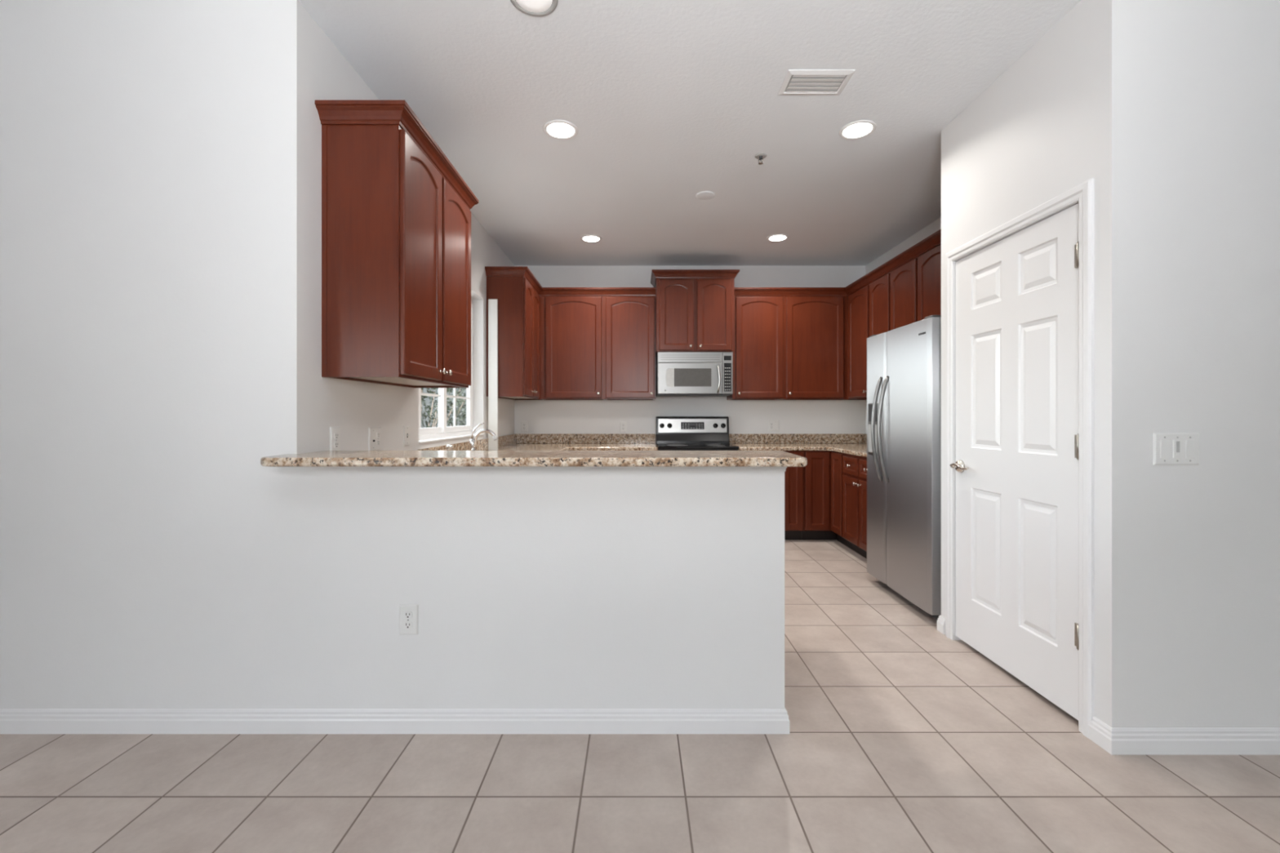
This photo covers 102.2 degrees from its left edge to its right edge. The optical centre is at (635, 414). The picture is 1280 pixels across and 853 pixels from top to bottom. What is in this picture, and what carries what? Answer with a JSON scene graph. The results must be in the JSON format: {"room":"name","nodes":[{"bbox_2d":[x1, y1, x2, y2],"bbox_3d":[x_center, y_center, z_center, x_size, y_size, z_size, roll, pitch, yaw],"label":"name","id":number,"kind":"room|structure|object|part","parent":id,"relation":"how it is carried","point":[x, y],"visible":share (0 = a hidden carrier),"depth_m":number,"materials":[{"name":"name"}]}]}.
{"room":"kitchen","nodes":[
{"label":"kitchen","id":0,"kind":"room"},
{"bbox_2d":[0,0,784,708],"bbox_3d":[-1.414,-0.190,2.050,3.972,2.820,0.130,0,0,0],"label":"wall","id":1,"kind":"structure","parent":0,"point":[158,158],"depth_m":1.99,"materials":[{"name":"paint"}]},
{"bbox_2d":[0,706,789,733],"bbox_3d":[-1.407,1.176,2.042,3.987,0.088,0.145,0,0,0],"label":"baseboard","id":2,"kind":"structure","parent":1,"relation":"attached to","point":[12,721],"depth_m":1.97,"materials":[{"name":"paint"}]},
{"bbox_2d":[399,604,417,635],"bbox_3d":[-0.874,0.788,1.981,0.072,0.116,0.009,0,0,0],"label":"wall outlet","id":3,"kind":"object","parent":1,"relation":"attached to","point":[408,613],"visible":1,"depth_m":1.98,"materials":[{"name":"plastic"}]},
{"bbox_2d":[403,621,412,628],"bbox_3d":[-0.874,0.807,1.978,0.033,0.027,0.004,0,0,0],"label":"receptacle","id":4,"kind":"object","parent":3,"relation":"attached to","point":[406,624],"depth_m":1.98,"materials":[{"name":"plastic"}]},
{"bbox_2d":[403,611,412,618],"bbox_3d":[-0.874,0.768,1.978,0.033,0.027,0.004,0,0,0],"label":"receptacle","id":5,"kind":"object","parent":3,"relation":"attached to","point":[406,615],"depth_m":1.98,"materials":[{"name":"plastic"}]},
{"bbox_2d":[260,450,807,466],"bbox_3d":[-0.362,0.167,1.982,1.958,0.032,0.375,0,0,0],"label":"countertop","id":6,"kind":"structure","parent":1,"relation":"on","point":[324,458],"depth_m":1.80,"materials":[{"name":"stone"}]},
{"bbox_2d":[317,24,514,451],"bbox_3d":[-1.370,-0.190,3.833,0.130,2.820,3.435,0,0,0],"label":"wall","id":7,"kind":"structure","parent":0,"point":[353,406],"depth_m":2.53,"materials":[{"name":"paint"}]},
{"bbox_2d":[329,426,340,450],"bbox_3d":[-1.300,0.112,2.235,0.009,0.116,0.072,0,0,0],"label":"wall outlet","id":8,"kind":"object","parent":7,"relation":"attached to","point":[335,432],"visible":0.98,"depth_m":2.22,"materials":[{"name":"plastic"}]},
{"bbox_2d":[333,441,338,448],"bbox_3d":[-1.298,0.132,2.235,0.004,0.027,0.033,0,0,0],"label":"receptacle","id":9,"kind":"object","parent":8,"relation":"attached to","point":[335,443],"depth_m":2.23,"materials":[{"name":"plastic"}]},
{"bbox_2d":[333,432,338,439],"bbox_3d":[-1.298,0.092,2.235,0.004,0.027,0.033,0,0,0],"label":"receptacle","id":10,"kind":"object","parent":8,"relation":"attached to","point":[335,434],"depth_m":2.23,"materials":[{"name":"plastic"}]},
{"bbox_2d":[368,426,381,450],"bbox_3d":[-1.299,0.122,2.575,0.012,0.116,0.118,0,0,0],"label":"wall outlet","id":11,"kind":"object","parent":7,"relation":"attached to","point":[374,433],"visible":1,"depth_m":2.57,"materials":[{"name":"plastic"}]},
{"bbox_2d":[376,431,380,437],"bbox_3d":[-1.298,0.102,2.598,0.004,0.027,0.033,0,0,0],"label":"receptacle","id":12,"kind":"object","parent":11,"relation":"attached to","point":[378,433],"depth_m":2.60,"materials":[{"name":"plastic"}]},
{"bbox_2d":[315,100,479,387],"bbox_3d":[-1.122,-0.717,2.590,0.366,1.121,0.987,0,0,0],"label":"upper cabinet","id":13,"kind":"object","parent":7,"relation":"attached to","point":[396,213],"visible":1,"depth_m":2.15,"materials":[{"name":"brown wood"}]},
{"bbox_3d":[-1.122,-1.240,2.590,0.366,0.074,0.987,0,0,0],"label":"crown molding","id":14,"kind":"part","parent":13,"relation":"part of","materials":[{"name":"brown wood"}]},
{"bbox_3d":[-1.150,-0.177,2.590,0.290,0.018,0.855,0,0,0],"label":"panel","id":15,"kind":"part","parent":13,"relation":"part of","materials":[{"name":"beige wood"}]},
{"bbox_3d":[-0.975,-0.678,2.363,0.020,1.021,0.422,0,0,0],"label":"door","id":16,"kind":"part","parent":13,"relation":"part of","materials":[{"name":"brown wood"}]},
{"bbox_3d":[-0.995,-0.681,2.590,0.020,1.051,0.895,0,0,0],"label":"frame","id":17,"kind":"part","parent":13,"relation":"part of","materials":[{"name":"brown wood"}]},
{"bbox_3d":[-0.952,-0.213,2.544,0.026,0.029,0.029,0,0,0],"label":"knob","id":18,"kind":"part","parent":13,"relation":"part of","materials":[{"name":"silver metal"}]},
{"bbox_3d":[-0.952,-0.213,2.630,0.026,0.029,0.029,0,0,0],"label":"knob","id":19,"kind":"part","parent":13,"relation":"part of","materials":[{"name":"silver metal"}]},
{"bbox_3d":[-0.975,-0.678,2.813,0.020,1.021,0.427,0,0,0],"label":"door","id":20,"kind":"part","parent":13,"relation":"part of","materials":[{"name":"brown wood"}]},
{"bbox_2d":[403,425,409,446],"bbox_3d":[-1.295,0.120,2.930,0.021,0.116,0.072,0,0,0],"label":"light switch","id":21,"kind":"object","parent":7,"relation":"attached to","point":[406,428],"visible":1,"depth_m":2.92,"materials":[{"name":"plastic"}]},
{"bbox_2d":[418,297,484,443],"bbox_3d":[-1.365,-0.405,3.755,0.140,1.160,1.310,0,0,0],"label":"window","id":22,"kind":"structure","parent":7,"relation":"in","point":[442,433],"depth_m":3.81,"materials":[{"name":"plastic"}]},
{"bbox_3d":[-1.420,-0.405,3.465,0.024,1.080,0.640,0,0,0],"label":"sash","id":23,"kind":"part","parent":22,"relation":"part of","materials":[{"name":"plastic"}]},
{"bbox_3d":[-1.342,0.169,3.755,0.094,0.012,1.308,0,0,0],"label":"sill","id":24,"kind":"part","parent":22,"relation":"part of","materials":[{"name":"paint"}]},
{"bbox_3d":[-1.398,-0.405,4.045,0.024,1.080,0.640,0,0,0],"label":"sash","id":25,"kind":"part","parent":22,"relation":"part of","materials":[{"name":"plastic"}]},
{"bbox_2d":[488,299,497,449],"bbox_3d":[-1.241,-0.345,4.483,0.082,1.310,0.016,0,0,0],"label":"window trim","id":26,"kind":"structure","parent":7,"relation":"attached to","point":[492,304],"depth_m":4.47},
{"bbox_2d":[484,266,542,399],"bbox_3d":[-1.122,-0.717,5.002,0.366,1.121,1.096,0,0,0],"label":"upper cabinet","id":27,"kind":"object","parent":7,"relation":"attached to","point":[517,291],"visible":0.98,"depth_m":4.50,"materials":[{"name":"brown wood"}]},
{"bbox_3d":[-1.122,-1.240,4.844,0.366,0.074,0.780,0,0,0],"label":"crown molding","id":28,"kind":"part","parent":27,"relation":"part of","materials":[{"name":"brown wood"}]},
{"bbox_3d":[-1.150,-0.177,5.025,0.290,0.018,1.010,0,0,0],"label":"panel","id":29,"kind":"part","parent":27,"relation":"part of","materials":[{"name":"brown wood"}]},
{"bbox_3d":[-0.975,-0.678,4.673,0.020,1.021,0.325,0,0,0],"label":"door","id":30,"kind":"part","parent":27,"relation":"part of","materials":[{"name":"brown wood"}]},
{"bbox_3d":[-0.995,-0.681,4.865,0.020,1.051,0.730,0,0,0],"label":"frame","id":31,"kind":"part","parent":27,"relation":"part of","materials":[{"name":"brown wood"}]},
{"bbox_3d":[-0.975,-0.678,5.013,0.020,1.021,0.325,0,0,0],"label":"door","id":32,"kind":"part","parent":27,"relation":"part of","materials":[{"name":"brown wood"}]},
{"bbox_2d":[0,539,1279,852],"bbox_3d":[0.400,1.270,0.515,7.900,0.100,10.330,0,0,0],"label":"floor","id":33,"kind":"structure","parent":0,"point":[904,736],"depth_m":1.71,"materials":[{"name":"tile"}]},
{"bbox_2d":[655,416,738,450],"bbox_3d":[0.595,0.621,5.197,0.768,1.199,0.697,0,0,0],"label":"electric range","id":34,"kind":"object","parent":33,"relation":"on","point":[672,433],"visible":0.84,"depth_m":5.42,"materials":[{"name":"silver metal"}]},
{"bbox_2d":[656,443,738,448],"bbox_3d":[0.595,0.313,5.178,0.768,0.022,0.555,0,0,0],"label":"cooktop","id":35,"kind":"object","parent":34,"relation":"in","point":[660,446],"depth_m":4.93,"materials":[{"name":"black glass"}]},
{"bbox_2d":[737,449,804,539],"bbox_3d":[1.298,0.783,5.222,0.625,0.874,0.646,0,0,0],"label":"base cabinet","id":36,"kind":"object","parent":33,"relation":"on","point":[793,476],"visible":0.12,"depth_m":4.93,"materials":[{"name":"brown wood"}]},
{"bbox_3d":[1.298,0.731,4.955,0.625,0.769,0.020,0,0,0],"label":"frame","id":37,"kind":"part","parent":36,"relation":"part of","materials":[{"name":"brown wood"}]},
{"bbox_3d":[1.502,0.732,4.935,0.193,0.747,0.020,0,0,0],"label":"door","id":38,"kind":"part","parent":36,"relation":"part of","materials":[{"name":"brown wood"}]},
{"bbox_2d":[801,450,851,549],"bbox_3d":[2.041,0.783,5.105,0.858,0.874,0.880,0,0,0],"label":"base cabinet","id":39,"kind":"object","parent":33,"relation":"on","point":[823,472],"visible":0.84,"depth_m":4.93,"materials":[{"name":"brown wood"}]},
{"bbox_2d":[728,434,866,457],"bbox_3d":[1.726,0.277,4.686,1.485,0.137,1.727,0,0,0],"label":"countertop","id":40,"kind":"structure","parent":39,"relation":"on","point":[851,444],"depth_m":5.53,"materials":[{"name":"stone"}]},
{"bbox_3d":[1.734,0.732,4.935,0.229,0.747,0.020,0,0,0],"label":"door","id":41,"kind":"part","parent":39,"relation":"part of","materials":[{"name":"brown wood"}]},
{"bbox_3d":[1.754,0.731,4.815,0.283,0.769,0.300,0,0,0],"label":"frame","id":42,"kind":"part","parent":39,"relation":"part of","materials":[{"name":"brown wood"}]},
{"bbox_3d":[1.865,0.732,4.794,0.020,0.747,0.246,0,0,0],"label":"door","id":43,"kind":"part","parent":39,"relation":"part of","materials":[{"name":"brown wood"}]},
{"bbox_2d":[842,453,866,558],"bbox_3d":[2.150,0.783,4.240,0.641,0.874,0.845,0,0,0],"label":"base cabinet","id":44,"kind":"object","parent":33,"relation":"on","point":[854,467],"visible":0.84,"depth_m":4.39,"materials":[{"name":"brown wood"}]},
{"bbox_3d":[1.865,0.445,4.483,0.020,0.150,0.316,0,0,0],"label":"drawer","id":45,"kind":"part","parent":44,"relation":"part of","materials":[{"name":"brown wood"}]},
{"bbox_3d":[1.865,0.825,4.483,0.020,0.560,0.316,0,0,0],"label":"door","id":46,"kind":"part","parent":44,"relation":"part of","materials":[{"name":"brown wood"}]},
{"bbox_3d":[1.865,0.445,4.143,0.020,0.150,0.316,0,0,0],"label":"drawer","id":47,"kind":"part","parent":44,"relation":"part of","materials":[{"name":"brown wood"}]},
{"bbox_3d":[1.865,0.825,4.143,0.020,0.560,0.316,0,0,0],"label":"door","id":48,"kind":"part","parent":44,"relation":"part of","materials":[{"name":"brown wood"}]},
{"bbox_2d":[866,315,941,620],"bbox_3d":[2.029,0.322,3.382,0.823,1.794,0.835,0,0,0],"label":"refrigerator","id":49,"kind":"object","parent":33,"relation":"on","point":[904,363],"visible":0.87,"depth_m":3.22,"materials":[{"name":"grey metal"}]},
{"bbox_3d":[1.688,-0.010,3.675,0.007,0.120,0.130,0,0,0],"label":"dispenser panel","id":50,"kind":"part","parent":49,"relation":"part of","materials":[{"name":"grey metal"}]},
{"bbox_3d":[1.726,0.297,3.654,0.072,1.714,0.292,0,0,0],"label":"freezer door","id":51,"kind":"part","parent":49,"relation":"part of","materials":[{"name":"silver metal"}]},
{"bbox_3d":[1.660,0.100,3.550,0.087,0.722,0.020,0,0,0],"label":"handle","id":52,"kind":"part","parent":49,"relation":"part of","materials":[{"name":"silver metal"}]},
{"bbox_3d":[1.660,0.100,3.460,0.087,0.722,0.020,0,0,0],"label":"handle","id":53,"kind":"part","parent":49,"relation":"part of","materials":[{"name":"silver metal"}]},
{"bbox_3d":[-0.982,0.783,4.947,0.646,0.874,1.190,0,0,0],"label":"base cabinet","id":54,"kind":"object","parent":33,"relation":"on","visible":0},
{"bbox_2d":[417,434,657,450],"bbox_3d":[-0.372,0.277,3.833,1.864,0.137,3.433,0,0,0],"label":"countertop","id":55,"kind":"structure","parent":54,"relation":"on","point":[512,442],"depth_m":5.34,"materials":[{"name":"stone"}]},
{"bbox_2d":[444,444,453,450],"bbox_3d":[-1.226,0.252,3.360,0.063,0.115,0.043,0,0,0],"label":"sprayer","id":56,"kind":"object","parent":55,"relation":"on","point":[447,446],"visible":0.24,"depth_m":3.35,"materials":[{"name":"silver metal"}]},
{"bbox_2d":[469,422,497,450],"bbox_3d":[-1.125,0.185,3.800,0.220,0.249,0.060,0,0,0],"label":"faucet","id":57,"kind":"object","parent":55,"relation":"on","point":[473,442],"visible":0.8,"depth_m":3.79,"materials":[{"name":"silver metal"}]},
{"bbox_3d":[-1.166,0.122,3.800,0.095,0.124,0.020,0,0,0],"label":"lever","id":58,"kind":"part","parent":57,"relation":"part of","materials":[{"name":"silver metal"}]},
{"bbox_3d":[-1.120,0.174,3.800,0.179,0.137,0.029,0,0,0],"label":"spout","id":59,"kind":"part","parent":57,"relation":"part of","materials":[{"name":"silver metal"}]},
{"bbox_2d":[297,0,1080,266],"bbox_3d":[0.400,-1.660,0.515,7.900,0.120,10.330,0,0,0],"label":"ceiling","id":60,"kind":"structure","parent":0,"point":[669,102],"depth_m":2.67,"materials":[{"name":"paint"}]},
{"bbox_2d":[510,0,558,16],"bbox_3d":[-0.392,-1.595,1.977,0.186,0.010,0.186,0,0,0],"label":"recessed light","id":61,"kind":"object","parent":60,"relation":"in","point":[531,7],"visible":1,"depth_m":2.01,"materials":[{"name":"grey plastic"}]},
{"bbox_2d":[542,120,577,139],"bbox_3d":[-0.422,-1.595,2.899,0.196,0.010,0.196,0,0,0],"label":"recessed light","id":62,"kind":"object","parent":60,"relation":"in","point":[556,129],"visible":1,"depth_m":2.88,"materials":[{"name":"paint"}]},
{"bbox_2d":[580,235,601,242],"bbox_3d":[-0.407,-1.595,4.691,0.196,0.010,0.196,0,0,0],"label":"recessed light","id":63,"kind":"object","parent":60,"relation":"in","point":[588,238],"visible":1,"depth_m":4.67,"materials":[{"name":"paint"}]},
{"bbox_2d":[695,191,715,199],"bbox_3d":[0.508,-1.597,3.766,0.142,0.006,0.142,0,0,0],"label":"cover plate","id":64,"kind":"object","parent":60,"relation":"attached to","point":[704,195],"visible":1,"depth_m":3.75,"materials":[{"name":"paint"}]},
{"bbox_2d":[755,153,766,164],"bbox_3d":[0.773,-1.576,3.195,0.072,0.048,0.072,0,0,0],"label":"sprinkler","id":65,"kind":"object","parent":60,"relation":"attached to","point":[760,156],"visible":1,"depth_m":3.19,"materials":[{"name":"grey plastic"}]},
{"bbox_2d":[766,234,788,241],"bbox_3d":[1.281,-1.595,4.670,0.196,0.010,0.196,0,0,0],"label":"recessed light","id":66,"kind":"object","parent":60,"relation":"in","point":[775,237],"visible":1,"depth_m":4.65,"materials":[{"name":"paint"}]},
{"bbox_2d":[777,69,855,95],"bbox_3d":[0.864,-1.595,2.487,0.310,0.010,0.184,0,0,0],"label":"ceiling vent","id":67,"kind":"object","parent":60,"relation":"in","point":[796,82],"visible":1,"depth_m":2.48,"materials":[{"name":"metal"}]},
{"bbox_2d":[839,120,876,139],"bbox_3d":[1.245,-1.595,2.899,0.196,0.010,0.196,0,0,0],"label":"recessed light","id":68,"kind":"object","parent":60,"relation":"in","point":[859,129],"visible":1,"depth_m":2.89,"materials":[{"name":"paint"}]},
{"bbox_2d":[514,266,865,434],"bbox_3d":[0.583,-0.190,5.615,4.035,2.820,0.130,0,0,0],"label":"wall","id":69,"kind":"structure","parent":0,"point":[542,416],"depth_m":5.55,"materials":[{"name":"paint"}]},
{"bbox_2d":[520,421,527,431],"bbox_3d":[-1.200,0.129,5.546,0.072,0.116,0.009,0,0,0],"label":"wall outlet","id":70,"kind":"object","parent":69,"relation":"attached to","point":[523,424],"visible":1,"depth_m":5.54,"materials":[{"name":"plastic"}]},
{"bbox_2d":[538,287,604,399],"bbox_3d":[-0.658,-0.717,5.367,0.662,1.121,0.366,0,0,0],"label":"upper cabinet","id":71,"kind":"object","parent":69,"relation":"attached to","point":[571,319],"visible":0.98,"depth_m":5.22,"materials":[{"name":"brown wood"}]},
{"bbox_3d":[-0.658,-1.240,5.209,0.662,0.074,0.050,0,0,0],"label":"crown molding","id":72,"kind":"part","parent":71,"relation":"part of","materials":[{"name":"brown wood"}]},
{"bbox_2d":[619,421,626,432],"bbox_3d":[-0.138,0.133,5.546,0.072,0.116,0.009,0,0,0],"label":"wall outlet","id":73,"kind":"object","parent":69,"relation":"attached to","point":[623,424],"visible":1,"depth_m":5.54,"materials":[{"name":"plastic"}]},
{"bbox_2d":[603,287,655,399],"bbox_3d":[-0.064,-0.717,5.367,0.527,1.121,0.366,0,0,0],"label":"upper cabinet","id":74,"kind":"object","parent":69,"relation":"attached to","point":[629,313],"visible":1,"depth_m":5.22,"materials":[{"name":"brown wood"}]},
{"bbox_3d":[-0.064,-1.240,5.209,0.527,0.074,0.050,0,0,0],"label":"crown molding","id":75,"kind":"part","parent":74,"relation":"part of","materials":[{"name":"brown wood"}]},
{"bbox_2d":[650,269,739,356],"bbox_3d":[0.588,-1.024,5.312,0.864,0.802,0.476,0,0,0],"label":"upper cabinet","id":76,"kind":"object","parent":69,"relation":"attached to","point":[695,308],"visible":0.98,"depth_m":5.11,"materials":[{"name":"brown wood"}]},
{"bbox_3d":[0.400,-0.986,5.110,0.340,0.702,0.020,0,0,0],"label":"door","id":77,"kind":"part","parent":76,"relation":"part of","materials":[{"name":"brown wood"}]},
{"bbox_2d":[655,351,733,396],"bbox_3d":[0.589,-0.408,5.310,0.749,0.430,0.476,0,0,0],"label":"microwave","id":78,"kind":"object","parent":76,"relation":"attached to","point":[677,374],"visible":1,"depth_m":5.12,"materials":[{"name":"grey metal"}]},
{"bbox_3d":[0.537,-0.360,5.138,0.642,0.310,0.034,0,0,0],"label":"door","id":79,"kind":"part","parent":78,"relation":"part of","materials":[{"name":"silver metal"}]},
{"bbox_3d":[0.819,-0.354,5.099,0.034,0.280,0.055,0,0,0],"label":"handle","id":80,"kind":"part","parent":78,"relation":"part of","materials":[{"name":"silver metal"}]},
{"bbox_3d":[0.910,-0.413,5.138,0.101,0.416,0.034,0,0,0],"label":"control panel","id":81,"kind":"part","parent":78,"relation":"part of","materials":[{"name":"silver metal"}]},
{"bbox_3d":[0.588,-1.388,5.312,0.864,0.074,0.476,0,0,0],"label":"crown molding","id":82,"kind":"part","parent":76,"relation":"part of","materials":[{"name":"brown wood"}]},
{"bbox_3d":[0.776,-0.986,5.110,0.340,0.702,0.020,0,0,0],"label":"door","id":83,"kind":"part","parent":76,"relation":"part of","materials":[{"name":"brown wood"}]},
{"bbox_2d":[726,287,786,399],"bbox_3d":[1.242,-0.717,5.367,0.531,1.121,0.366,0,0,0],"label":"upper cabinet","id":84,"kind":"object","parent":69,"relation":"attached to","point":[758,353],"visible":0.96,"depth_m":5.22,"materials":[{"name":"brown wood"}]},
{"bbox_3d":[1.242,-1.240,5.209,0.531,0.074,0.050,0,0,0],"label":"crown molding","id":85,"kind":"part","parent":84,"relation":"part of","materials":[{"name":"brown wood"}]},
{"bbox_2d":[768,420,778,431],"bbox_3d":[1.480,0.120,5.545,0.118,0.116,0.010,0,0,0],"label":"wall outlet","id":86,"kind":"object","parent":69,"relation":"attached to","point":[773,425],"visible":1,"depth_m":5.54,"materials":[{"name":"plastic"}]},
{"bbox_2d":[728,434,866,444],"bbox_3d":[1.726,0.259,4.686,1.485,0.102,1.727,0,0,0],"label":"backsplash","id":87,"kind":"structure","parent":69,"relation":"attached to","point":[734,438],"depth_m":5.53,"materials":[{"name":"stone"}]},
{"bbox_2d":[780,287,866,399],"bbox_3d":[1.988,-0.717,5.367,0.963,1.121,0.366,0,0,0],"label":"upper cabinet","id":88,"kind":"object","parent":69,"relation":"attached to","point":[815,318],"visible":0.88,"depth_m":5.22,"materials":[{"name":"brown wood"}]},
{"bbox_3d":[1.810,-0.678,5.220,0.575,1.021,0.020,0,0,0],"label":"door","id":89,"kind":"part","parent":88,"relation":"part of","materials":[{"name":"brown wood"}]},
{"bbox_3d":[1.826,-0.681,5.240,0.638,1.051,0.020,0,0,0],"label":"frame","id":90,"kind":"part","parent":88,"relation":"part of","materials":[{"name":"brown wood"}]},
{"bbox_3d":[1.828,-1.240,5.209,0.642,0.074,0.050,0,0,0],"label":"crown molding","id":91,"kind":"part","parent":88,"relation":"part of","materials":[{"name":"brown wood"}]},
{"bbox_2d":[865,217,941,434],"bbox_3d":[2.535,-0.190,3.763,0.130,2.820,3.575,0,0,0],"label":"wall","id":92,"kind":"structure","parent":0,"point":[935,226],"depth_m":4.77,"materials":[{"name":"paint"}]},
{"bbox_2d":[844,275,870,399],"bbox_3d":[2.284,-0.717,4.977,0.371,1.121,0.514,0,0,0],"label":"upper cabinet","id":93,"kind":"object","parent":92,"relation":"attached to","point":[858,292],"visible":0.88,"depth_m":4.95,"materials":[{"name":"brown wood"}]},
{"bbox_3d":[2.124,-1.240,4.977,0.050,0.074,0.514,0,0,0],"label":"crown molding","id":94,"kind":"part","parent":93,"relation":"part of","materials":[{"name":"brown wood"}]},
{"bbox_2d":[865,246,918,336],"bbox_3d":[2.284,-0.717,4.317,0.371,1.121,0.805,0,0,0],"label":"upper cabinet","id":95,"kind":"object","parent":92,"relation":"attached to","point":[893,286],"visible":0.41,"depth_m":4.25,"materials":[{"name":"brown wood"}]},
{"bbox_3d":[2.135,-0.678,4.528,0.020,1.021,0.356,0,0,0],"label":"door","id":96,"kind":"part","parent":95,"relation":"part of","materials":[{"name":"brown wood"}]},
{"bbox_3d":[2.124,-1.240,4.317,0.050,0.074,0.805,0,0,0],"label":"crown molding","id":97,"kind":"part","parent":95,"relation":"part of","materials":[{"name":"brown wood"}]},
{"bbox_3d":[2.155,-0.681,4.317,0.020,1.051,0.805,0,0,0],"label":"frame","id":98,"kind":"part","parent":95,"relation":"part of","materials":[{"name":"brown wood"}]},
{"bbox_3d":[2.135,-0.678,4.125,0.020,1.021,0.390,0,0,0],"label":"door","id":99,"kind":"part","parent":95,"relation":"part of","materials":[{"name":"brown wood"}]},
{"bbox_2d":[912,229,941,321],"bbox_3d":[2.284,-0.949,3.440,0.371,0.657,0.950,0,0,0],"label":"upper cabinet","id":100,"kind":"object","parent":92,"relation":"attached to","point":[928,251],"visible":0.18,"depth_m":3.74,"materials":[{"name":"brown wood"}]},
{"bbox_3d":[2.124,-1.240,3.440,0.050,0.074,0.950,0,0,0],"label":"crown molding","id":101,"kind":"part","parent":100,"relation":"part of","materials":[{"name":"brown wood"}]},
{"bbox_3d":[2.135,-0.910,3.675,0.020,0.557,0.450,0,0,0],"label":"door","id":102,"kind":"part","parent":100,"relation":"part of","materials":[{"name":"brown wood"}]},
{"bbox_2d":[941,0,1142,727],"bbox_3d":[2.095,-0.190,2.388,0.750,2.820,1.045,0,0,0],"label":"wall","id":103,"kind":"structure","parent":0,"point":[1067,113],"depth_m":1.91,"materials":[{"name":"paint"}]},
{"bbox_2d":[937,614,945,634],"bbox_3d":[1.768,1.176,2.893,0.125,0.088,0.063,0,0,0],"label":"baseboard","id":104,"kind":"structure","parent":103,"relation":"attached to","point":[941,620],"depth_m":2.89,"materials":[{"name":"paint"}]},
{"bbox_2d":[950,203,1079,719],"bbox_3d":[1.718,0.185,2.389,0.087,2.018,0.795,0,0,0],"label":"door","id":105,"kind":"structure","parent":103,"relation":"in","point":[1015,465],"depth_m":2.31,"materials":[{"name":"paint"}]},
{"bbox_3d":[1.691,0.272,2.685,0.034,0.032,0.139,0,0,0],"label":"lever","id":106,"kind":"part","parent":105,"relation":"part of","materials":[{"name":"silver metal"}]},
{"bbox_3d":[1.714,0.275,2.742,0.024,0.068,0.068,0,0,0],"label":"handle","id":107,"kind":"part","parent":105,"relation":"part of","materials":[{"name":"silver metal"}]},
{"bbox_2d":[945,177,1093,737],"bbox_3d":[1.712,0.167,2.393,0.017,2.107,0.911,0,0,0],"label":"trim","id":108,"kind":"structure","parent":103,"relation":"attached to","point":[1083,193],"depth_m":1.98,"materials":[{"name":"paint"}]},
{"bbox_2d":[1142,0,1279,727],"bbox_3d":[3.015,-0.190,1.920,2.370,2.820,0.110,0,0,0],"label":"wall","id":109,"kind":"structure","parent":0,"point":[1211,68],"depth_m":1.86,"materials":[{"name":"paint"}]},
{"bbox_2d":[1152,432,1199,465],"bbox_3d":[1.950,0.124,1.859,0.164,0.116,0.012,0,0,0],"label":"light switch","id":110,"kind":"object","parent":109,"relation":"attached to","point":[1168,448],"visible":1,"depth_m":1.86,"materials":[{"name":"plastic"}]},
{"bbox_2d":[1088,715,1279,755],"bbox_3d":[2.953,1.176,1.897,2.495,0.088,0.094,0,0,0],"label":"baseboard","id":111,"kind":"structure","parent":109,"relation":"attached to","point":[1114,740],"depth_m":1.85,"materials":[{"name":"paint"}]},
{"label":"outside","id":112,"kind":"structure","parent":0,"visible":0},
{"bbox_3d":[-7.733,1.405,7.000,12.535,0.130,18.000,0,0,0],"label":"ground","id":113,"kind":"structure","parent":112,"visible":0},
{"bbox_2d":[421,387,466,427],"bbox_3d":[-7.750,-0.220,12.100,10.500,3.120,0.200,0,0,0],"label":"wall","id":114,"kind":"structure","parent":113,"relation":"on","point":[427,400],"depth_m":12.00,"materials":[{"name":"paint"}]},
{"bbox_2d":[421,387,466,427],"bbox_3d":[-3.091,0.171,7.298,1.943,2.351,1.917,0,0,0],"label":"leafy shrub","id":115,"kind":"object","parent":113,"relation":"on","point":[459,402],"visible":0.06,"depth_m":7.03,"materials":[{"name":"green plant"}]}
]}

